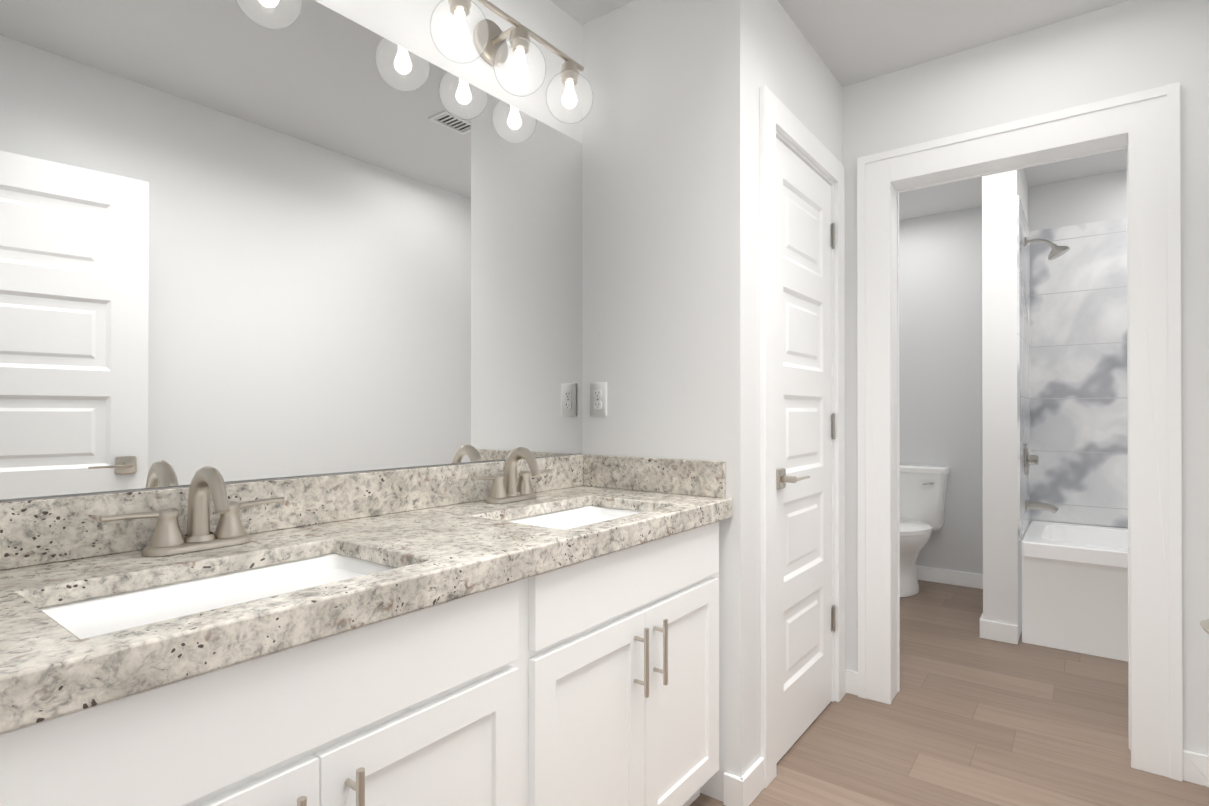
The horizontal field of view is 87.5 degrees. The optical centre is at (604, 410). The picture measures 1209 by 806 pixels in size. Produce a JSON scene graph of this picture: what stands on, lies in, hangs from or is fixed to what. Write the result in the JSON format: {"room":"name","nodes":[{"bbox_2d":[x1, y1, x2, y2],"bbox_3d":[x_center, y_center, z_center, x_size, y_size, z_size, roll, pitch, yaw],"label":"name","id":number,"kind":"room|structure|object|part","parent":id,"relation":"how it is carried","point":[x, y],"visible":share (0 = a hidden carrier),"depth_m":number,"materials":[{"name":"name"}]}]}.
{"room":"bathroom","nodes":[
{"label":"bathroom","id":0,"kind":"room"},
{"bbox_2d":[315,0,581,142],"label":"wall","id":1,"kind":"structure","parent":0,"point":[408,24],"depth_m":1.78,"materials":[{"name":"white paint"}]},
{"bbox_2d":[0,0,582,499],"bbox_3d":[-0.576,-0.386,1.511,0.005,1.060,1.648,0,0,37],"label":"mirror","id":2,"kind":"object","parent":1,"relation":"attached to","point":[258,238],"visible":1,"depth_m":1.32,"materials":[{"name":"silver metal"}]},
{"bbox_2d":[0,454,583,569],"bbox_3d":[-0.576,0.201,1.496,0.019,0.106,1.678,0,0,37],"label":"backsplash","id":3,"kind":"structure","parent":1,"relation":"attached to","point":[56,529],"depth_m":1.31,"materials":[{"name":"grey stone"}]},
{"bbox_2d":[488,0,581,64],"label":"wall","id":4,"kind":"structure","parent":0,"point":[544,18],"depth_m":2.04,"materials":[{"name":"white paint"}]},
{"bbox_2d":[430,0,592,123],"bbox_3d":[-0.256,-1.004,1.776,0.197,0.243,0.572,0,0,37],"label":"vanity light fixture","id":5,"kind":"object","parent":4,"relation":"attached to","point":[490,37],"visible":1,"depth_m":1.78,"materials":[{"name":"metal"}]},
{"bbox_3d":[-0.364,-0.957,1.591,0.146,0.148,0.146,0,0,37],"label":"globe","id":6,"kind":"part","parent":5,"relation":"part of","materials":[{"name":"clear glass"}]},
{"bbox_3d":[-0.364,-0.963,1.591,0.047,0.076,0.047,0,0,37],"label":"bulb","id":7,"kind":"part","parent":5,"relation":"part of","materials":[{"name":"white glass"}]},
{"bbox_3d":[-0.236,-0.956,1.761,0.146,0.148,0.146,0,0,37],"label":"globe","id":8,"kind":"part","parent":5,"relation":"part of","materials":[{"name":"clear glass"}]},
{"bbox_3d":[-0.236,-0.962,1.761,0.047,0.076,0.047,0,0,37],"label":"bulb","id":9,"kind":"part","parent":5,"relation":"part of","materials":[{"name":"white glass"}]},
{"bbox_3d":[-0.107,-0.956,1.930,0.146,0.148,0.146,0,0,37],"label":"globe","id":10,"kind":"part","parent":5,"relation":"part of","materials":[{"name":"clear glass"}]},
{"bbox_3d":[-0.107,-0.962,1.930,0.047,0.076,0.047,0,0,37],"label":"bulb","id":11,"kind":"part","parent":5,"relation":"part of","materials":[{"name":"white glass"}]},
{"bbox_2d":[582,0,757,801],"bbox_3d":[0.194,-0.091,2.044,0.587,2.474,0.120,0,0,37],"label":"wall","id":12,"kind":"structure","parent":0,"point":[670,313],"depth_m":1.93,"materials":[{"name":"white paint"}]},
{"bbox_2d":[590,382,606,415],"bbox_3d":[-0.022,-0.037,2.126,0.070,0.115,0.008,0,0,37],"label":"outlet","id":13,"kind":"object","parent":12,"relation":"attached to","point":[598,398],"visible":1,"depth_m":2.12,"materials":[{"name":"white plastic"}]},
{"bbox_2d":[584,454,725,497],"bbox_3d":[0.141,0.203,1.993,0.520,0.106,0.019,0,0,37],"label":"backsplash","id":14,"kind":"structure","parent":12,"relation":"attached to","point":[669,476],"depth_m":1.96,"materials":[{"name":"grey stone"}]},
{"bbox_2d":[757,0,769,758],"bbox_3d":[0.445,-0.091,1.988,0.120,2.474,0.095,0,0,37],"label":"wall","id":15,"kind":"structure","parent":0,"point":[763,42],"depth_m":1.93,"materials":[{"name":"white paint"}]},
{"bbox_2d":[770,0,833,154],"bbox_3d":[0.668,-1.120,2.287,0.120,0.414,0.644,0,0,37],"label":"wall","id":16,"kind":"structure","parent":0,"point":[801,82],"depth_m":2.21,"materials":[{"name":"white paint"}]},
{"bbox_2d":[760,85,844,787],"bbox_3d":[0.675,0.078,2.276,0.138,2.137,0.800,0,0,37],"label":"door frame","id":17,"kind":"structure","parent":16,"relation":"attached to","point":[781,122],"depth_m":1.97,"materials":[{"name":"white wood"}]},
{"bbox_2d":[831,223,834,631],"bbox_3d":[0.901,0.065,2.486,0.013,1.607,0.032,0,0,37],"label":"hinge","id":18,"kind":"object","parent":17,"relation":"attached to","point":[833,426],"depth_m":2.48,"materials":[{"name":"silver metal"}]},
{"bbox_2d":[776,137,831,762],"bbox_3d":[0.725,0.128,2.239,0.100,2.022,0.600,0,0,37],"label":"closet door","id":19,"kind":"structure","parent":16,"relation":"in","point":[803,466],"depth_m":2.24,"materials":[{"name":"white wood"}]},
{"bbox_3d":[0.620,0.223,2.071,0.066,0.066,0.148,0,0,37],"label":"handle","id":20,"kind":"part","parent":19,"relation":"part of","materials":[{"name":"silver metal"}]},
{"bbox_2d":[834,77,842,164],"bbox_3d":[0.896,-0.089,2.583,0.120,2.474,0.111,0,0,37],"label":"wall","id":21,"kind":"structure","parent":0,"point":[838,121],"depth_m":2.55,"materials":[{"name":"white paint"}]},
{"bbox_2d":[550,0,1128,220],"bbox_3d":[1.267,-1.379,1.818,3.100,0.100,5.420,0,0,37],"label":"ceiling","id":22,"kind":"structure","parent":0,"point":[851,42],"depth_m":2.22,"materials":[{"name":"white paint"}]},
{"bbox_2d":[899,207,982,574],"bbox_3d":[2.226,-0.082,4.337,1.174,2.474,0.120,0,0,37],"label":"wall","id":23,"kind":"structure","parent":0,"point":[940,349],"depth_m":4.22,"materials":[{"name":"white paint"}]},
{"bbox_2d":[916,566,982,588],"bbox_3d":[2.116,1.109,4.330,0.960,0.092,0.020,0,0,37],"label":"baseboard","id":24,"kind":"structure","parent":23,"relation":"attached to","point":[966,579],"depth_m":4.19,"materials":[{"name":"white"}]},
{"bbox_2d":[690,580,1208,805],"bbox_3d":[1.267,1.195,1.808,3.100,0.100,5.420,0,0,37],"label":"floor","id":25,"kind":"structure","parent":0,"point":[968,716],"depth_m":2.23,"materials":[{"name":"brown wood"}]},
{"bbox_2d":[0,514,731,805],"bbox_3d":[-0.352,0.725,1.322,0.581,0.833,1.655,0,0,37],"label":"bathroom vanity","id":26,"kind":"object","parent":25,"relation":"on","point":[432,636],"depth_m":1.04,"materials":[{"name":"painted wood"},{"name":"brushed nickel"},{"name":"granite"}]},
{"bbox_3d":[-0.509,0.744,0.713,0.018,0.543,0.378,0,0,37],"label":"door","id":27,"kind":"part","parent":26,"relation":"part of","materials":[{"name":"white wood"}]},
{"bbox_3d":[-0.394,0.385,0.866,0.018,0.145,0.760,0,0,37],"label":"drawer","id":28,"kind":"part","parent":26,"relation":"part of","materials":[{"name":"white wood"}]},
{"bbox_3d":[-0.397,0.574,0.815,0.038,0.155,0.012,0,0,37],"label":"handle","id":29,"kind":"part","parent":26,"relation":"part of","materials":[{"name":"silver metal"}]},
{"bbox_3d":[-0.347,0.574,0.880,0.038,0.155,0.012,0,0,37],"label":"handle","id":30,"kind":"part","parent":26,"relation":"part of","materials":[{"name":"silver metal"}]},
{"bbox_2d":[0,486,731,717],"bbox_3d":[-0.360,0.281,1.331,0.562,0.055,1.678,0,0,37],"label":"countertop","id":31,"kind":"structure","parent":26,"relation":"on","point":[435,550],"depth_m":0.99,"materials":[{"name":"grey stone"}]},
{"bbox_2d":[98,465,284,556],"bbox_3d":[-0.711,0.175,1.135,0.141,0.152,0.299,0,0,37],"label":"faucet","id":32,"kind":"object","parent":31,"relation":"on","point":[168,538],"visible":1,"depth_m":1.14,"materials":[{"name":"silver metal"}]},
{"bbox_2d":[36,550,395,637],"bbox_3d":[-0.554,0.359,0.971,0.370,0.155,0.536,0,0,37],"label":"sink","id":33,"kind":"object","parent":31,"relation":"in","point":[87,614],"depth_m":1.04,"materials":[{"name":"white ceramic"}]},
{"bbox_2d":[471,447,549,503],"bbox_3d":[-0.232,0.178,1.767,0.141,0.152,0.299,0,0,37],"label":"faucet","id":34,"kind":"object","parent":31,"relation":"on","point":[505,488],"visible":1,"depth_m":1.77,"materials":[{"name":"silver metal"}]},
{"bbox_2d":[504,502,639,529],"bbox_3d":[-0.063,0.362,1.617,0.370,0.155,0.534,0,0,37],"label":"sink","id":35,"kind":"object","parent":31,"relation":"in","point":[591,511],"depth_m":1.80,"materials":[{"name":"white ceramic"}]},
{"bbox_3d":[-0.279,0.745,1.016,0.018,0.543,0.378,0,0,37],"label":"door","id":36,"kind":"part","parent":26,"relation":"part of","materials":[{"name":"white wood"}]},
{"bbox_3d":[-0.025,0.747,1.350,0.018,0.543,0.374,0,0,37],"label":"door","id":37,"kind":"part","parent":26,"relation":"part of","materials":[{"name":"white wood"}]},
{"bbox_3d":[0.089,0.387,1.501,0.018,0.145,0.750,0,0,37],"label":"drawer","id":38,"kind":"part","parent":26,"relation":"part of","materials":[{"name":"white wood"}]},
{"bbox_3d":[0.086,0.576,1.450,0.038,0.155,0.012,0,0,37],"label":"handle","id":39,"kind":"part","parent":26,"relation":"part of","materials":[{"name":"silver metal"}]},
{"bbox_3d":[0.135,0.576,1.516,0.038,0.155,0.012,0,0,37],"label":"handle","id":40,"kind":"part","parent":26,"relation":"part of","materials":[{"name":"silver metal"}]},
{"bbox_3d":[0.203,0.748,1.650,0.018,0.543,0.374,0,0,37],"label":"door","id":41,"kind":"part","parent":26,"relation":"part of","materials":[{"name":"white wood"}]},
{"bbox_2d":[900,464,949,596],"bbox_3d":[1.912,0.760,4.072,0.466,0.782,0.673,0,0,37],"label":"toilet","id":42,"kind":"object","parent":25,"relation":"on","point":[923,491],"visible":0.6,"depth_m":4.09,"materials":[{"name":"white ceramic"}]},
{"bbox_2d":[1021,521,1127,661],"bbox_3d":[2.888,0.896,2.956,1.520,0.503,0.765,0,0,37],"label":"bathtub","id":43,"kind":"object","parent":25,"relation":"on","point":[1074,587],"visible":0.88,"depth_m":3.02,"materials":[{"name":"white ceramic"}]},
{"bbox_2d":[982,169,1028,641],"bbox_3d":[2.287,-0.085,3.568,0.148,2.474,1.030,0,0,37],"label":"wall","id":44,"kind":"structure","parent":0,"point":[1002,581],"depth_m":3.16,"materials":[{"name":"white paint"}]},
{"bbox_2d":[979,613,994,638],"bbox_3d":[2.218,1.106,3.609,0.017,0.092,1.047,0,0,37],"label":"baseboard","id":45,"kind":"structure","parent":44,"relation":"attached to","point":[986,626],"depth_m":3.18,"materials":[{"name":"white wood"}]},
{"bbox_2d":[843,0,1208,755],"bbox_3d":[1.653,-0.091,2.154,2.778,2.474,0.120,0,0,37],"label":"wall","id":46,"kind":"structure","parent":0,"point":[1172,41],"depth_m":2.09,"materials":[{"name":"white paint"}]},
{"bbox_2d":[845,670,857,689],"bbox_3d":[0.828,1.103,2.858,0.692,0.092,0.016,0,0,37],"label":"baseboard","id":47,"kind":"structure","parent":46,"relation":"attached to","point":[851,678],"depth_m":2.55,"materials":[{"name":"white"}]},
{"bbox_2d":[857,82,1182,781],"bbox_3d":[1.446,0.065,2.306,0.964,2.164,0.162,0,0,37],"label":"trim","id":48,"kind":"structure","parent":46,"relation":"attached to","point":[1143,127],"depth_m":2.03,"materials":[{"name":"white wood"}]},
{"bbox_2d":[1183,750,1194,773],"bbox_3d":[2.289,1.099,1.751,1.044,0.092,0.014,0,0,37],"label":"baseboard","id":49,"kind":"structure","parent":46,"relation":"attached to","point":[1188,756],"depth_m":1.95,"materials":[{"name":"white"}]},
{"bbox_2d":[1195,753,1208,786],"bbox_3d":[0.928,1.095,0.718,0.019,0.092,3.035,0,0,37],"label":"baseboard","id":50,"kind":"structure","parent":46,"relation":"attached to","point":[1201,761],"depth_m":1.93,"materials":[{"name":"white wood"}]},
{"bbox_2d":[1028,170,1127,528],"bbox_3d":[3.212,-0.086,3.287,1.666,2.474,0.120,0,0,37],"label":"wall","id":51,"kind":"structure","parent":0,"point":[1097,198],"depth_m":3.60,"materials":[{"name":"white paint"}]},
{"bbox_2d":[1017,195,1127,540],"bbox_3d":[2.888,-0.209,2.961,1.546,1.702,0.790,0,0,37],"label":"wall tile","id":52,"kind":"structure","parent":51,"relation":"attached to","point":[1072,433],"depth_m":3.57,"materials":[{"name":"tile"}]},
{"bbox_2d":[1025,444,1038,474],"bbox_3d":[2.296,0.266,3.390,0.058,0.170,0.170,0,0,37],"label":"shower valve","id":53,"kind":"object","parent":52,"relation":"attached to","point":[1031,459],"visible":1,"depth_m":3.37,"materials":[{"name":"silver metal"}]},
{"bbox_2d":[1026,500,1058,513],"bbox_3d":[2.330,0.513,3.364,0.144,0.064,0.060,0,0,37],"label":"tub spout","id":54,"kind":"object","parent":52,"relation":"attached to","point":[1033,505],"visible":1,"depth_m":3.35,"materials":[{"name":"silver metal"}]},
{"bbox_2d":[1025,237,1069,259],"bbox_3d":[2.350,-0.866,3.354,0.195,0.139,0.104,0,0,37],"label":"shower head","id":55,"kind":"object","parent":52,"relation":"attached to","point":[1057,251],"visible":1,"depth_m":3.33},
{"bbox_3d":[0.947,-0.097,0.633,0.120,2.474,3.155,0,0,37],"label":"wall","id":56,"kind":"structure","parent":0,"visible":0},
{"bbox_2d":[1200,619,1208,633],"bbox_3d":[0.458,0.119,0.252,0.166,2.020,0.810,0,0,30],"label":"door handle","id":57,"kind":"object","parent":56,"relation":"in","point":[1204,624],"depth_m":0.58,"materials":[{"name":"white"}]}
]}

